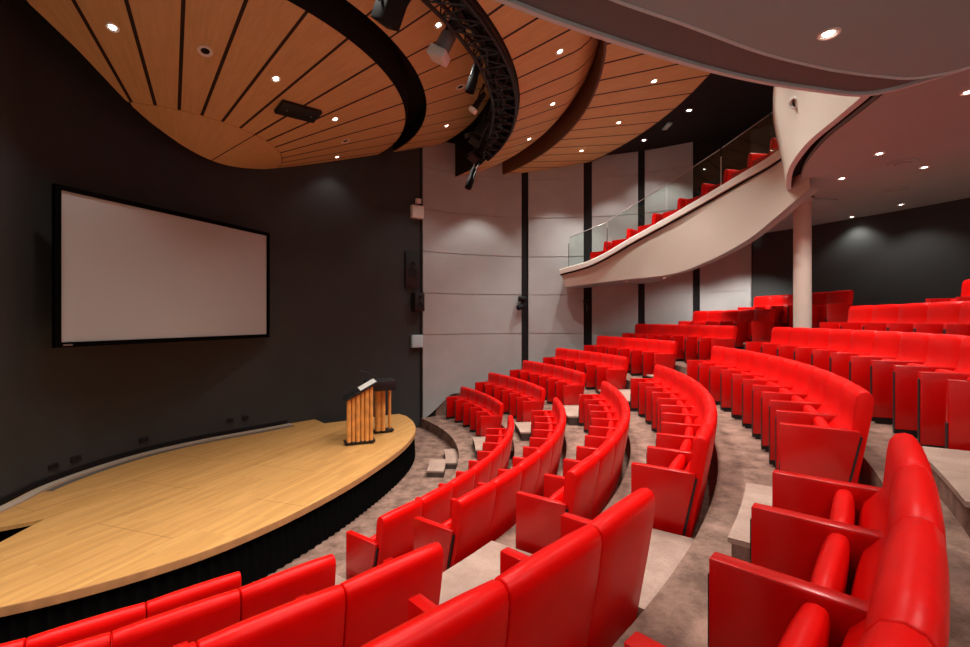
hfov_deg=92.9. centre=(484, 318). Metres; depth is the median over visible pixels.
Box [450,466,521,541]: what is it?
seat
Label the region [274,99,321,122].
ceiling hatch
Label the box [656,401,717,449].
seat
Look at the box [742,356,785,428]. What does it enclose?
seat
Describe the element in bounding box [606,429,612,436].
seat cushion
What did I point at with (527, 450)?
seat
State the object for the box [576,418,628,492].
seat
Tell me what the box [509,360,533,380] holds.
seat
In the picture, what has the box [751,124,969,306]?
wall
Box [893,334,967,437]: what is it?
seat
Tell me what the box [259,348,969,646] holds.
floor
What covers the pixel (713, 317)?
seat
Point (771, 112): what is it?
glass balustrade
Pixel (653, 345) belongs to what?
seat
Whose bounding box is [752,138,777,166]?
seat
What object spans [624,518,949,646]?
seat
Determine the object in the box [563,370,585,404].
seat
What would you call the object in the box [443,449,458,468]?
step
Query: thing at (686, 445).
seat cushion
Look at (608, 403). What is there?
seat
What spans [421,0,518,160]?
lighting truss
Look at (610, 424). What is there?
seat cushion
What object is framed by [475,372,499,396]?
seat
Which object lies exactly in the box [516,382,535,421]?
seat
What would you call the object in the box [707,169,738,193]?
seat
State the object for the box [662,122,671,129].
sign
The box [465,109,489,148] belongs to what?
spotlight
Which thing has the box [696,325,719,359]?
seat
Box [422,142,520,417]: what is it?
wall panel
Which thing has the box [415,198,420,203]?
wall lamp
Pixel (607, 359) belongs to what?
seat
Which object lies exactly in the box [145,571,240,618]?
seat
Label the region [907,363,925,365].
seat cushion
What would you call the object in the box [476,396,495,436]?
seat
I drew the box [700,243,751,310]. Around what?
wall panel
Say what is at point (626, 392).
step
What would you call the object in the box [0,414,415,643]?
stage
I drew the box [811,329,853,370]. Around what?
seat
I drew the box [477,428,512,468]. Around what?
seat
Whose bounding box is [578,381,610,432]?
seat
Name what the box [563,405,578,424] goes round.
step
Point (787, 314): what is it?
seat
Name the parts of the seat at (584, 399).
support frame, armrest panel, armrest panel, backrest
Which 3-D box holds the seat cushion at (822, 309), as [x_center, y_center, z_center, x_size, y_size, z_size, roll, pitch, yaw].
[7.093,-0.091,9.484,0.093,0.409,0.484,0,0,-1]
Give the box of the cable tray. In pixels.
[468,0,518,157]
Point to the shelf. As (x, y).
(384, 384)
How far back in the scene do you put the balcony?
7.76 m
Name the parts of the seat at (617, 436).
armrest panel, backrest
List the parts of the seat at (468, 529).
armrest panel, support frame, backrest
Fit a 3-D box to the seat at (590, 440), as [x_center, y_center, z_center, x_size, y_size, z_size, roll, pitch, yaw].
[1.663,1.710,6.229,0.566,0.919,0.622,0,0,19]
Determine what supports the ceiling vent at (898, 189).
attached to the balcony
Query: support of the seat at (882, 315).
on the floor
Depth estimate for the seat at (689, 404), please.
6.22 m
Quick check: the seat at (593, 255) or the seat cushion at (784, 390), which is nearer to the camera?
the seat cushion at (784, 390)
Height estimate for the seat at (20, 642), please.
0.919 m
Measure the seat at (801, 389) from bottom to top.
0.919 m
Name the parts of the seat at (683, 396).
support frame, armrest panel, backrest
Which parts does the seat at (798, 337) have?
armrest panel, backrest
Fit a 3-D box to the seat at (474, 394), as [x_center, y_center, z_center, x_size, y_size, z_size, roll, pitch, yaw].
[-0.448,2.426,12.624,0.568,0.919,0.629,0,0,-25]
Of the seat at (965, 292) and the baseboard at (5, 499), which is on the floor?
the seat at (965, 292)
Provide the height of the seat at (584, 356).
0.919 m
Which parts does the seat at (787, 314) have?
support frame, armrest panel, backrest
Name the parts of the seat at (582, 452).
armrest panel, backrest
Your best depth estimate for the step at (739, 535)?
2.84 m
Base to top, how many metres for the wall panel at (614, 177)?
6.500 m
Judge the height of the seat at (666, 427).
0.919 m
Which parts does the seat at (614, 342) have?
armrest panel, backrest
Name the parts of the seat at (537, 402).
armrest panel, backrest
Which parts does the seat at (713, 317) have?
armrest panel, backrest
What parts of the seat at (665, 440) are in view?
armrest panel, backrest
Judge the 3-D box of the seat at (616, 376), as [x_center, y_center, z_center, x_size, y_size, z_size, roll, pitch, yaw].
[3.008,1.340,10.895,0.566,0.919,0.644,0,0,-9]
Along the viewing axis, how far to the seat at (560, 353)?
13.86 m
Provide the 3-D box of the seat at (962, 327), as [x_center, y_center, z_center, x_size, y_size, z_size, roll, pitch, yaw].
[5.509,0.236,5.354,0.565,0.919,0.616,0,0,17]
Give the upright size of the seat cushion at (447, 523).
0.409 m
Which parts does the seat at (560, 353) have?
armrest panel, armrest panel, backrest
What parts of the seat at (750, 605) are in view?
support frame, armrest panel, backrest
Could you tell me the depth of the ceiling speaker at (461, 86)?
9.82 m
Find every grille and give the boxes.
[413,336,421,345]
[414,206,422,216]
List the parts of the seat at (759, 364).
support frame, armrest panel, backrest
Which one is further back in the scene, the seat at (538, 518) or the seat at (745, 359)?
the seat at (745, 359)
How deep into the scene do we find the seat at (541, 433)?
7.84 m
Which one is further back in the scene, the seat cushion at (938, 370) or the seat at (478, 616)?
the seat cushion at (938, 370)
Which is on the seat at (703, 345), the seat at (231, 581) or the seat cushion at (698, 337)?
the seat cushion at (698, 337)
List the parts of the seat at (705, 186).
armrest panel, backrest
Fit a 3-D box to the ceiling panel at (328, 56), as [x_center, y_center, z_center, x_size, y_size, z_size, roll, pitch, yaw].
[-4.103,-4.161,8.614,5.392,1.978,10.230,0,0,21]
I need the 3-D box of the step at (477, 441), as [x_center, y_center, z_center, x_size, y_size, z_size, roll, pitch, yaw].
[0.144,2.795,10.086,0.789,0.179,1.165,0,0,-6]
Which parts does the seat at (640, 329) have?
armrest panel, armrest panel, backrest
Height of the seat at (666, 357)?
0.919 m
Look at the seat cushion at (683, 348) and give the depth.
11.43 m
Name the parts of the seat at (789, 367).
support frame, armrest panel, backrest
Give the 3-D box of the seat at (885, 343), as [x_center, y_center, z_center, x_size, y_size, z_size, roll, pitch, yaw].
[4.492,0.601,5.397,0.565,0.919,0.616,0,0,18]
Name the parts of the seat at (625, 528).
armrest panel, armrest panel, backrest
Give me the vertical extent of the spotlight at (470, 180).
1.041 m
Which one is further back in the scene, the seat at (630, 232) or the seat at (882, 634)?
the seat at (630, 232)
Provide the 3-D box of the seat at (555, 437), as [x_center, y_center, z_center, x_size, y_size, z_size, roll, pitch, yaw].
[0.731,2.064,6.452,0.566,0.919,0.608,0,0,19]
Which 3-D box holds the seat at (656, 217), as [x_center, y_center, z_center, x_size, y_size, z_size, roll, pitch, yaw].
[4.510,-2.300,12.331,0.624,0.919,0.561,0,0,-32]
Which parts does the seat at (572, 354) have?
armrest panel, backrest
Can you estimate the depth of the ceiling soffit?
3.61 m
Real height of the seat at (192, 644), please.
0.919 m
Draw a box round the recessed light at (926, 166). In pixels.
[919,165,929,168]
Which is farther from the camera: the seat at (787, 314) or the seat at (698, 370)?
the seat at (787, 314)
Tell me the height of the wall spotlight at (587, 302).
0.368 m
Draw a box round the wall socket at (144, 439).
[139,437,148,442]
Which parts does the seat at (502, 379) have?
armrest panel, backrest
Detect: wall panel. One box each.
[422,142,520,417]
[528,163,583,362]
[592,152,637,344]
[645,142,692,324]
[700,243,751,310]
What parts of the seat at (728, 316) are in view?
armrest panel, backrest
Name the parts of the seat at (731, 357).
support frame, armrest panel, backrest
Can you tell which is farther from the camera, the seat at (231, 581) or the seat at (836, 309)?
the seat at (836, 309)
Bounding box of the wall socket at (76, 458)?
[71,455,80,462]
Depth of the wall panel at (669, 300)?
13.65 m
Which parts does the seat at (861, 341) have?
support frame, armrest panel, backrest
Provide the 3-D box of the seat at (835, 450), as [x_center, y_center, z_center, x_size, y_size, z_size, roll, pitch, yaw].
[2.593,0.963,3.570,0.565,0.919,0.613,0,0,30]
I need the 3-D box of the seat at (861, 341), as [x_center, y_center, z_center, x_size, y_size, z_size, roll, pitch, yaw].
[4.659,0.601,5.945,0.565,0.919,0.616,0,0,16]
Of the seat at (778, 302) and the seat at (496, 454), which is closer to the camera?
the seat at (496, 454)
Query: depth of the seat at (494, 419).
10.69 m
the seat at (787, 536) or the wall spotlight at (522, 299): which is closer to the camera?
the seat at (787, 536)
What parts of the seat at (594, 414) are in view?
armrest panel, backrest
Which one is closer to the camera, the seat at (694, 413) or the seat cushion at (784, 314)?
the seat at (694, 413)
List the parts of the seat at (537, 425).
armrest panel, backrest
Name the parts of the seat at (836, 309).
armrest panel, backrest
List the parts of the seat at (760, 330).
armrest panel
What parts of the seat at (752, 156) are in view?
armrest panel, backrest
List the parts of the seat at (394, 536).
armrest panel, support frame, backrest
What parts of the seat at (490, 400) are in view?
armrest panel, backrest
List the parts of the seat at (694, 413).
armrest panel, backrest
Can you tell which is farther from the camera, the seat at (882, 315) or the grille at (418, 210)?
the grille at (418, 210)
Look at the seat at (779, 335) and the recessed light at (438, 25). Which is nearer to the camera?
the recessed light at (438, 25)
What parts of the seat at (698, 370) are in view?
armrest panel, armrest panel, backrest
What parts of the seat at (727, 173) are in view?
armrest panel, backrest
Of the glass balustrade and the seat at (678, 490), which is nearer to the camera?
the seat at (678, 490)
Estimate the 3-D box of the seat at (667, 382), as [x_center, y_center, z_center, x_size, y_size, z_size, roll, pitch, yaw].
[3.056,1.340,8.120,0.566,0.919,0.619,0,0,6]
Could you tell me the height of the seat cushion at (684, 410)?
0.409 m
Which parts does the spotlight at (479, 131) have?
barn door, barn door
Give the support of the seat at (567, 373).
on the floor
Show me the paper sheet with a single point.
(371, 381)
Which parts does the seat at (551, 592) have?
armrest panel, backrest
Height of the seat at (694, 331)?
0.919 m
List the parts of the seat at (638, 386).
support frame, support frame, armrest panel, armrest panel, backrest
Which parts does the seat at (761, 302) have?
armrest panel, backrest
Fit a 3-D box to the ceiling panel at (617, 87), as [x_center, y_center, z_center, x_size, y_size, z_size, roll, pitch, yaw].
[-1.712,-4.867,6.970,11.208,0.665,21.770,0,0,29]
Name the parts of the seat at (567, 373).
armrest panel, backrest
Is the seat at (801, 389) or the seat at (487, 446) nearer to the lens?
the seat at (801, 389)
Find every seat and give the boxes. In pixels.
[0,638,25,646]
[25,602,144,646]
[59,632,110,646]
[111,589,240,646]
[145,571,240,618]
[172,584,344,646]
[179,642,195,646]
[238,554,335,621]
[295,542,443,646]
[346,499,422,579]
[361,579,508,646]
[408,525,601,646]
[414,482,495,571]
[415,468,475,518]
[418,483,452,523]
[438,456,491,488]
[446,386,470,422]
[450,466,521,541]
[456,446,502,481]
[463,389,479,427]
[468,437,509,469]
[470,392,488,431]
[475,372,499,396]
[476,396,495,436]
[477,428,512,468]
[477,452,540,523]
[480,399,503,436]
[482,421,513,468]
[485,415,513,442]
[493,374,509,401]
[498,441,552,496]
[500,488,655,646]
[501,377,517,414]
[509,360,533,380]
[509,379,527,418]
[512,431,560,474]
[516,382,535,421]
[516,454,599,553]
[522,385,545,421]
[523,422,564,474]
[528,362,544,384]
[529,414,565,467]
[531,397,560,436]
[533,408,565,437]
[534,402,564,429]
[538,364,554,399]
[543,348,567,366]
[543,440,614,519]
[547,366,564,403]
[555,368,574,403]
[562,349,579,369]
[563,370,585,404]
[563,428,623,506]
[574,350,590,372]
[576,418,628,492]
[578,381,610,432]
[584,336,609,352]
[584,409,629,474]
[585,352,603,389]
[588,385,617,434]
[589,402,629,436]
[590,241,611,259]
[590,390,623,425]
[591,395,627,426]
[596,354,614,392]
[604,337,622,354]
[606,355,628,388]
[612,228,637,247]
[617,337,635,372]
[622,324,648,337]
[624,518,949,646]
[629,338,648,375]
[630,365,666,417]
[631,423,714,537]
[638,213,662,232]
[641,339,661,377]
[643,324,662,338]
[645,368,675,424]
[646,411,716,510]
[651,371,686,432]
[654,340,677,369]
[656,324,674,340]
[656,376,695,433]
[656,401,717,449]
[660,380,701,426]
[660,393,714,435]
[662,386,710,422]
[663,198,686,218]
[669,324,688,361]
[678,311,707,324]
[682,325,703,363]
[685,183,713,206]
[687,346,726,391]
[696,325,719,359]
[702,310,723,324]
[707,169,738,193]
[708,464,945,646]
[709,348,740,404]
[710,325,737,354]
[717,310,738,325]
[720,350,756,411]
[731,153,765,178]
[731,353,771,419]
[732,310,754,348]
[738,296,771,309]
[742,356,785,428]
[746,327,791,355]
[747,309,774,341]
[750,433,932,594]
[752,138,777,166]
[752,359,800,438]
[761,363,817,451]
[765,295,788,326]
[769,147,778,155]
[769,368,835,466]
[775,374,852,469]
[777,327,811,359]
[779,382,873,482]
[782,294,792,327]
[793,328,831,364]
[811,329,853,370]
[812,292,828,327]
[819,305,875,329]
[820,290,853,321]
[829,330,877,379]
[849,331,905,392]
[857,621,932,646]
[861,304,901,330]
[870,332,933,424]
[886,303,929,331]
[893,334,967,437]
[913,301,963,333]
[917,336,969,447]
[926,279,969,302]
[943,301,969,335]
[945,377,969,450]
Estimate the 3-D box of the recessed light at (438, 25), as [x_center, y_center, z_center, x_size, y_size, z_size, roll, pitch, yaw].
[-0.783,-4.944,7.752,0.152,0.073,0.157,0,0,10]
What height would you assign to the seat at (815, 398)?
0.919 m
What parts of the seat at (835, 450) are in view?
armrest panel, support frame, backrest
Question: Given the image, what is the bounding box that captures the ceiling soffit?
[494,0,969,96]
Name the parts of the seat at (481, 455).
armrest panel, backrest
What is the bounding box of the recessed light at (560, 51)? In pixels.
[555,48,563,54]
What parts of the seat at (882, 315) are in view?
armrest panel, backrest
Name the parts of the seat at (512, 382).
armrest panel, backrest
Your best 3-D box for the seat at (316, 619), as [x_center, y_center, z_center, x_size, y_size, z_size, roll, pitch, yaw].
[-1.063,1.710,2.146,0.621,0.919,0.566,0,0,-42]
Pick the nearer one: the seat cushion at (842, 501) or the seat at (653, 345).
the seat cushion at (842, 501)
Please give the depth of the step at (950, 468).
2.62 m
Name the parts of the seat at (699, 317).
armrest panel, armrest panel, backrest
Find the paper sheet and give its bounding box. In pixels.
[358,379,376,390]
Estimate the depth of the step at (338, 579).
4.77 m
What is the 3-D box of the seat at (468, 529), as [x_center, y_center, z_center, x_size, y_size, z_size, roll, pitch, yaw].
[-0.287,2.064,4.452,0.566,0.919,0.606,0,0,34]
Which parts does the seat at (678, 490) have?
armrest panel, support frame, backrest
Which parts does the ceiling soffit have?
moulding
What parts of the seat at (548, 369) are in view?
armrest panel, backrest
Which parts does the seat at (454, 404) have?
support frame, armrest panel, armrest panel, backrest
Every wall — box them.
[0,0,419,541]
[420,131,750,417]
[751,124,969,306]
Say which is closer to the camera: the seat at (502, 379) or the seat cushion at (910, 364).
the seat cushion at (910, 364)
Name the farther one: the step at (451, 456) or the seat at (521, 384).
the seat at (521, 384)
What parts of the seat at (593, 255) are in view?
armrest panel, backrest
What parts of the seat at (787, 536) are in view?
support frame, armrest panel, armrest panel, backrest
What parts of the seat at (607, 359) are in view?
armrest panel, backrest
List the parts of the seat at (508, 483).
armrest panel, backrest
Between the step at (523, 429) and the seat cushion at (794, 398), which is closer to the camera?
the seat cushion at (794, 398)
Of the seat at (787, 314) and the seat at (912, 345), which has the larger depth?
the seat at (787, 314)
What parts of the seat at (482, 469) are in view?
backrest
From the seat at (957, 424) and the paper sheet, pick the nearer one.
the seat at (957, 424)
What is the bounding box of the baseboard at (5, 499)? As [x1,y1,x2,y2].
[0,420,286,505]
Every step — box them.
[335,574,345,584]
[427,459,445,477]
[439,541,531,604]
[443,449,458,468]
[472,436,512,458]
[514,422,530,440]
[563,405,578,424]
[598,389,631,410]
[636,529,693,618]
[728,483,771,562]
[922,446,969,536]
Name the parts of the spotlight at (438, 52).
gel frame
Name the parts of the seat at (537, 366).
armrest panel, backrest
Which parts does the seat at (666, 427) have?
armrest panel, backrest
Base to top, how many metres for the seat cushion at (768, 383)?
0.409 m
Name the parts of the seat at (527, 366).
armrest panel, armrest panel, backrest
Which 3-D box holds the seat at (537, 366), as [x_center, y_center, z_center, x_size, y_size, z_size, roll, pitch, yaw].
[1.377,1.710,13.167,0.566,0.919,0.622,0,0,-24]
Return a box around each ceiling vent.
[881,187,907,193]
[886,158,919,167]
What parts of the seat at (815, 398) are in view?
support frame, armrest panel, backrest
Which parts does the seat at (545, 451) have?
armrest panel, backrest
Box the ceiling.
[604,73,773,155]
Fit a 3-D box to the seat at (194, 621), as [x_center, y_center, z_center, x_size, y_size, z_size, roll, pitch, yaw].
[-1.854,2.064,2.724,0.624,0.919,0.567,0,0,-40]
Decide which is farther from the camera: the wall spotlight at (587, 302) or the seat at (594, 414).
the wall spotlight at (587, 302)
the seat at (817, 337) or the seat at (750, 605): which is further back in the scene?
the seat at (817, 337)
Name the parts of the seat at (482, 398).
armrest panel, backrest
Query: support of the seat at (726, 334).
on the floor
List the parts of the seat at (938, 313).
armrest panel, backrest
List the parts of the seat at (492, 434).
armrest panel, armrest panel, backrest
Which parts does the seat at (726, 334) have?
armrest panel, backrest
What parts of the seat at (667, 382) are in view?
support frame, armrest panel, backrest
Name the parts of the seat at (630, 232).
armrest panel, backrest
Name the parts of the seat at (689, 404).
armrest panel, backrest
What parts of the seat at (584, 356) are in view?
armrest panel, backrest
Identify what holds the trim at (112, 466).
attached to the wall at (341, 232)
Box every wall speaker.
[405,251,418,286]
[410,204,423,218]
[411,293,424,310]
[411,335,422,347]
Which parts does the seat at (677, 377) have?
support frame, armrest panel, backrest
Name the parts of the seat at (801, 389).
support frame, armrest panel, backrest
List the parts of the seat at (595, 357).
support frame, armrest panel, backrest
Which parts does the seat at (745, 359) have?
support frame, armrest panel, backrest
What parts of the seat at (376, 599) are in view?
backrest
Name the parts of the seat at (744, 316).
support frame, armrest panel, backrest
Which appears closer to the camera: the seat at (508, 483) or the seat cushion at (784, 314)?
the seat at (508, 483)
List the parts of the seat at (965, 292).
armrest panel, armrest panel, backrest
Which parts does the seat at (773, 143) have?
armrest panel, backrest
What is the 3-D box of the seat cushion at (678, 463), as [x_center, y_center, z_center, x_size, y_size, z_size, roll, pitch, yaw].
[1.581,1.373,3.819,0.093,0.409,0.498,0,0,32]
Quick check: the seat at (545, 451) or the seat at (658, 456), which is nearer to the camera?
the seat at (658, 456)
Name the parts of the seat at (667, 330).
armrest panel, backrest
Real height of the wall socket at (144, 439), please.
0.085 m
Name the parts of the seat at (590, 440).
armrest panel, backrest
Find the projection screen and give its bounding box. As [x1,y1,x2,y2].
[52,183,269,347]
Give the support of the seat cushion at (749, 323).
on the seat at (760, 330)
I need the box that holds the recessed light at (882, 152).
[873,151,884,155]
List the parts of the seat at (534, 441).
armrest panel, backrest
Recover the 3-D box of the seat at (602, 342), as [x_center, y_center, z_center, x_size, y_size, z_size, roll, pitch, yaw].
[3.324,0.963,13.577,0.566,0.919,0.676,0,0,-22]
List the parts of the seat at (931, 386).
support frame, armrest panel, backrest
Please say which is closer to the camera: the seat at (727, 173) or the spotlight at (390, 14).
the spotlight at (390, 14)
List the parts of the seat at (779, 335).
armrest panel, armrest panel, backrest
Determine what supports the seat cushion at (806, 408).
on the seat at (829, 409)
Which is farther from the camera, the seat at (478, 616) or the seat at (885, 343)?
the seat at (885, 343)
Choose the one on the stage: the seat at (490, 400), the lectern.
the lectern
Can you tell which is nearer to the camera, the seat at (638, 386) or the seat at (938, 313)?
the seat at (938, 313)
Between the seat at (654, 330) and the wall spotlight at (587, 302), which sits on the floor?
the seat at (654, 330)
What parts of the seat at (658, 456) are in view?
armrest panel, backrest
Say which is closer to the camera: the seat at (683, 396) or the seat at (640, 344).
the seat at (683, 396)
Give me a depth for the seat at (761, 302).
11.75 m
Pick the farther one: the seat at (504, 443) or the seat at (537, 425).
the seat at (537, 425)
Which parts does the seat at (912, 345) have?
support frame, armrest panel, backrest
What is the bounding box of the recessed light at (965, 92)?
[959,89,969,95]
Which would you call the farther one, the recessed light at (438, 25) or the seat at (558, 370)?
the seat at (558, 370)
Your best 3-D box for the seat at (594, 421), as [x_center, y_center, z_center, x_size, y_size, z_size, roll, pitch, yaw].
[1.970,1.710,7.340,0.566,0.919,0.622,0,0,12]
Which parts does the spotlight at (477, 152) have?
barn door, barn door, barn door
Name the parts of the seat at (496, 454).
armrest panel, backrest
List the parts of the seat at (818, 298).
armrest panel, backrest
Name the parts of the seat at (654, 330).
armrest panel, backrest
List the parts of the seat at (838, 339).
armrest panel, backrest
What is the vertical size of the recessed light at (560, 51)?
0.075 m
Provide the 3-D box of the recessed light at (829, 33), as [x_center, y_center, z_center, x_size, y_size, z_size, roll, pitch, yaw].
[2.660,-2.208,3.570,0.158,0.024,0.158,0,0,0]
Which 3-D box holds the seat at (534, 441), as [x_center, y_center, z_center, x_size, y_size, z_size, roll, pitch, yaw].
[1.036,2.064,7.535,0.566,0.919,0.608,0,0,12]
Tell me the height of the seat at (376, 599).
0.919 m
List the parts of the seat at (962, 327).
armrest panel, backrest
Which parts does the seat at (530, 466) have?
backrest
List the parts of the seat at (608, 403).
armrest panel, backrest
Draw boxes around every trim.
[0,423,291,512]
[45,425,293,491]
[336,421,460,565]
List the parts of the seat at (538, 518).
armrest panel, backrest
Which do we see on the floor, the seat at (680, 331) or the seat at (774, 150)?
the seat at (680, 331)
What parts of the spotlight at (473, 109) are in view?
gel frame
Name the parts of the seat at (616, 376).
armrest panel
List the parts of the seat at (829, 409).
support frame, armrest panel, backrest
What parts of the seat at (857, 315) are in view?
armrest panel, armrest panel, backrest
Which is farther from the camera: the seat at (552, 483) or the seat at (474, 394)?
the seat at (474, 394)
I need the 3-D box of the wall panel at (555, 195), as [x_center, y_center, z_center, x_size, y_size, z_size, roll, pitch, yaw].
[2.245,-1.850,14.640,1.744,6.900,0.114,0,0,4]
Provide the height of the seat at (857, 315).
0.919 m
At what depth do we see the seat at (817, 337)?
6.84 m
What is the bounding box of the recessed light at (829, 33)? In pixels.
[816,27,840,40]
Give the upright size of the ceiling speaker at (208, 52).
0.092 m
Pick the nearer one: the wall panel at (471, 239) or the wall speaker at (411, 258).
the wall speaker at (411, 258)
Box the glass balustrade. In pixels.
[568,112,772,266]
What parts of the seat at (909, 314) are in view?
armrest panel, backrest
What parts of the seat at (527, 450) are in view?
armrest panel, backrest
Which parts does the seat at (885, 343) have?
support frame, armrest panel, backrest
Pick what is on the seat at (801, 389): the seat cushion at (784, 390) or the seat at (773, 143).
the seat cushion at (784, 390)
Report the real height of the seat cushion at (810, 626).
0.409 m
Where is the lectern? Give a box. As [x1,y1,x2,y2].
[341,370,395,445]
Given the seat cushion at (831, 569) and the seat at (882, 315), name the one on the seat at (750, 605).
the seat cushion at (831, 569)
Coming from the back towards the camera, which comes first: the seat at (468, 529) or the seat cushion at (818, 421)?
the seat at (468, 529)
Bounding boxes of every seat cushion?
[442,518,450,526]
[550,486,563,500]
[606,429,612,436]
[608,421,613,426]
[669,454,684,469]
[680,439,690,450]
[681,408,689,413]
[682,336,686,352]
[685,416,692,423]
[685,427,692,435]
[696,337,702,353]
[747,322,750,339]
[766,382,779,385]
[777,602,829,646]
[779,388,792,392]
[782,306,786,323]
[791,396,805,401]
[803,405,817,412]
[811,533,849,593]
[813,417,829,426]
[820,305,824,321]
[830,489,854,524]
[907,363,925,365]
[935,369,958,372]
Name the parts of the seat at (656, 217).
armrest panel, backrest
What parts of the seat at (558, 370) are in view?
support frame, armrest panel, backrest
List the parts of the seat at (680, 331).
support frame, armrest panel, backrest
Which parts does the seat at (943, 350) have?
support frame, armrest panel, backrest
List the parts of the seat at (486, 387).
armrest panel, armrest panel, backrest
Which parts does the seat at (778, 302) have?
armrest panel, backrest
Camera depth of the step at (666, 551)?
3.08 m
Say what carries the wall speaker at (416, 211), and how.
attached to the wall at (341, 232)
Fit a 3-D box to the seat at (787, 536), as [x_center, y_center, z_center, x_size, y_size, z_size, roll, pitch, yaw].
[1.523,0.963,1.992,0.566,0.919,0.653,0,0,39]
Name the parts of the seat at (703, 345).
armrest panel, backrest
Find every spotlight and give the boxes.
[371,0,410,31]
[427,12,462,66]
[465,57,481,94]
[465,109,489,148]
[465,158,478,189]
[466,133,487,165]
[468,83,485,114]
[516,296,526,310]
[583,299,590,310]
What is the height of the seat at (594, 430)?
0.919 m
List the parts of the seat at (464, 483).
backrest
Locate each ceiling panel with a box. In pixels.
[26,0,426,168]
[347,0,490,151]
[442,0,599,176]
[502,40,710,174]
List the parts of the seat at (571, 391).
armrest panel, backrest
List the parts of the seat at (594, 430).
armrest panel, backrest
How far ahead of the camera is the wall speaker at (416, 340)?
13.23 m
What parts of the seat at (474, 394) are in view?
armrest panel, backrest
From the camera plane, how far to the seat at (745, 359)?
7.08 m
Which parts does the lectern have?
plate, panel, post, post, plate, post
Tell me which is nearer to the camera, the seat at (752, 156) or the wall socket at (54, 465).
the wall socket at (54, 465)
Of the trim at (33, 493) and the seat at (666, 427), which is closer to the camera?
the seat at (666, 427)
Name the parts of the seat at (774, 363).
support frame, armrest panel, backrest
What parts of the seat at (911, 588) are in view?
armrest panel, backrest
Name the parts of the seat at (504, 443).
armrest panel, backrest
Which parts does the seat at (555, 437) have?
armrest panel, backrest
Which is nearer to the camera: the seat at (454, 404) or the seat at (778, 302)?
the seat at (778, 302)
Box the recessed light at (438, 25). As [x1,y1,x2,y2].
[434,21,442,28]
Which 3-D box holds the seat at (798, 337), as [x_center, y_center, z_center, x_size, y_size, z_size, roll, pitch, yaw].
[5.008,0.601,7.626,0.565,0.919,0.616,0,0,8]
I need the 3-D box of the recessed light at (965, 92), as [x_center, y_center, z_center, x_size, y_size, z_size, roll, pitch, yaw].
[4.840,-2.275,4.620,0.126,0.024,0.126,0,0,0]
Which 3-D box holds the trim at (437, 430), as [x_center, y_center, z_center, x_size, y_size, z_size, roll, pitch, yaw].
[-1.741,3.014,7.919,2.135,0.263,9.927,0,0,14]
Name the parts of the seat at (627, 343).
armrest panel, backrest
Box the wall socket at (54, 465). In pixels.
[48,462,58,470]
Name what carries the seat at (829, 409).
on the floor
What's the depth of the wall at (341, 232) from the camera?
9.12 m
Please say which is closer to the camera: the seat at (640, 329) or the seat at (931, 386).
the seat at (931, 386)
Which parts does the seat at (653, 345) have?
support frame, armrest panel, backrest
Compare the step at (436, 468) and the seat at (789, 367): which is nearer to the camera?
the seat at (789, 367)
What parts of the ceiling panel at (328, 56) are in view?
downlight, downlight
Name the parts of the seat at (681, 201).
armrest panel, backrest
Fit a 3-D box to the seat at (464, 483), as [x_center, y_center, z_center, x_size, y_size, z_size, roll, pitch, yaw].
[-0.505,2.426,5.919,0.567,0.919,0.611,0,0,26]
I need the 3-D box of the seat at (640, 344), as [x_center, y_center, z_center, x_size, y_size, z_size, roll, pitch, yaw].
[3.856,0.963,11.850,0.566,0.919,0.641,0,0,-13]
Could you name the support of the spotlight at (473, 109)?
hanging from the lighting truss
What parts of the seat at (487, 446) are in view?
armrest panel, backrest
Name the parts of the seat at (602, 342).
armrest panel, armrest panel, backrest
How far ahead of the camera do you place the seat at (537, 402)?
10.58 m
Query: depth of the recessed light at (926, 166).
6.90 m
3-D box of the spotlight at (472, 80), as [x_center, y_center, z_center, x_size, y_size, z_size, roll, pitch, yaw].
[-0.196,-4.202,7.906,0.292,0.668,0.234,0,0,-14]
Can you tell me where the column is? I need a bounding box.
[793,198,812,327]
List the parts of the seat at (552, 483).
armrest panel, backrest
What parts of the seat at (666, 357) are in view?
armrest panel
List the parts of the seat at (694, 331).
armrest panel, backrest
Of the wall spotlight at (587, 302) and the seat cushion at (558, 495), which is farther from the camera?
the wall spotlight at (587, 302)
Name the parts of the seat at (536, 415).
armrest panel, armrest panel, backrest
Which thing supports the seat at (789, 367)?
on the floor
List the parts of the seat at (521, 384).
armrest panel, backrest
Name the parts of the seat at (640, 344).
support frame, armrest panel, backrest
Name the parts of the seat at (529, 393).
armrest panel, backrest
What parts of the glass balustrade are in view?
post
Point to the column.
(802, 215)
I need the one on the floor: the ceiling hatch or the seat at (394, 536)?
the seat at (394, 536)
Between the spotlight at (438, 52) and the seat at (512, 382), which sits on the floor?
the seat at (512, 382)
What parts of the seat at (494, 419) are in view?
armrest panel, backrest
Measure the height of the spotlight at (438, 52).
0.806 m
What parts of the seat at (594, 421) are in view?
armrest panel, backrest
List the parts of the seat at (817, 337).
armrest panel, backrest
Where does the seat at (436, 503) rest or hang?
on the floor
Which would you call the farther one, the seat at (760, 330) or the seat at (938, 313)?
the seat at (760, 330)
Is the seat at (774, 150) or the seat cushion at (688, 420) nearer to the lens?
the seat cushion at (688, 420)
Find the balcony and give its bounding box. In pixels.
[559,69,969,287]
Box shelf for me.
[364,377,395,391]
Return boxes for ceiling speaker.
[197,45,212,56]
[456,84,464,89]
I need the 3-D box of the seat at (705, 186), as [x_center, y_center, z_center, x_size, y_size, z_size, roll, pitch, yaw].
[5.218,-2.684,10.981,0.624,0.919,0.561,0,0,-25]
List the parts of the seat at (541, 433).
armrest panel, backrest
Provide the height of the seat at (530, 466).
0.919 m

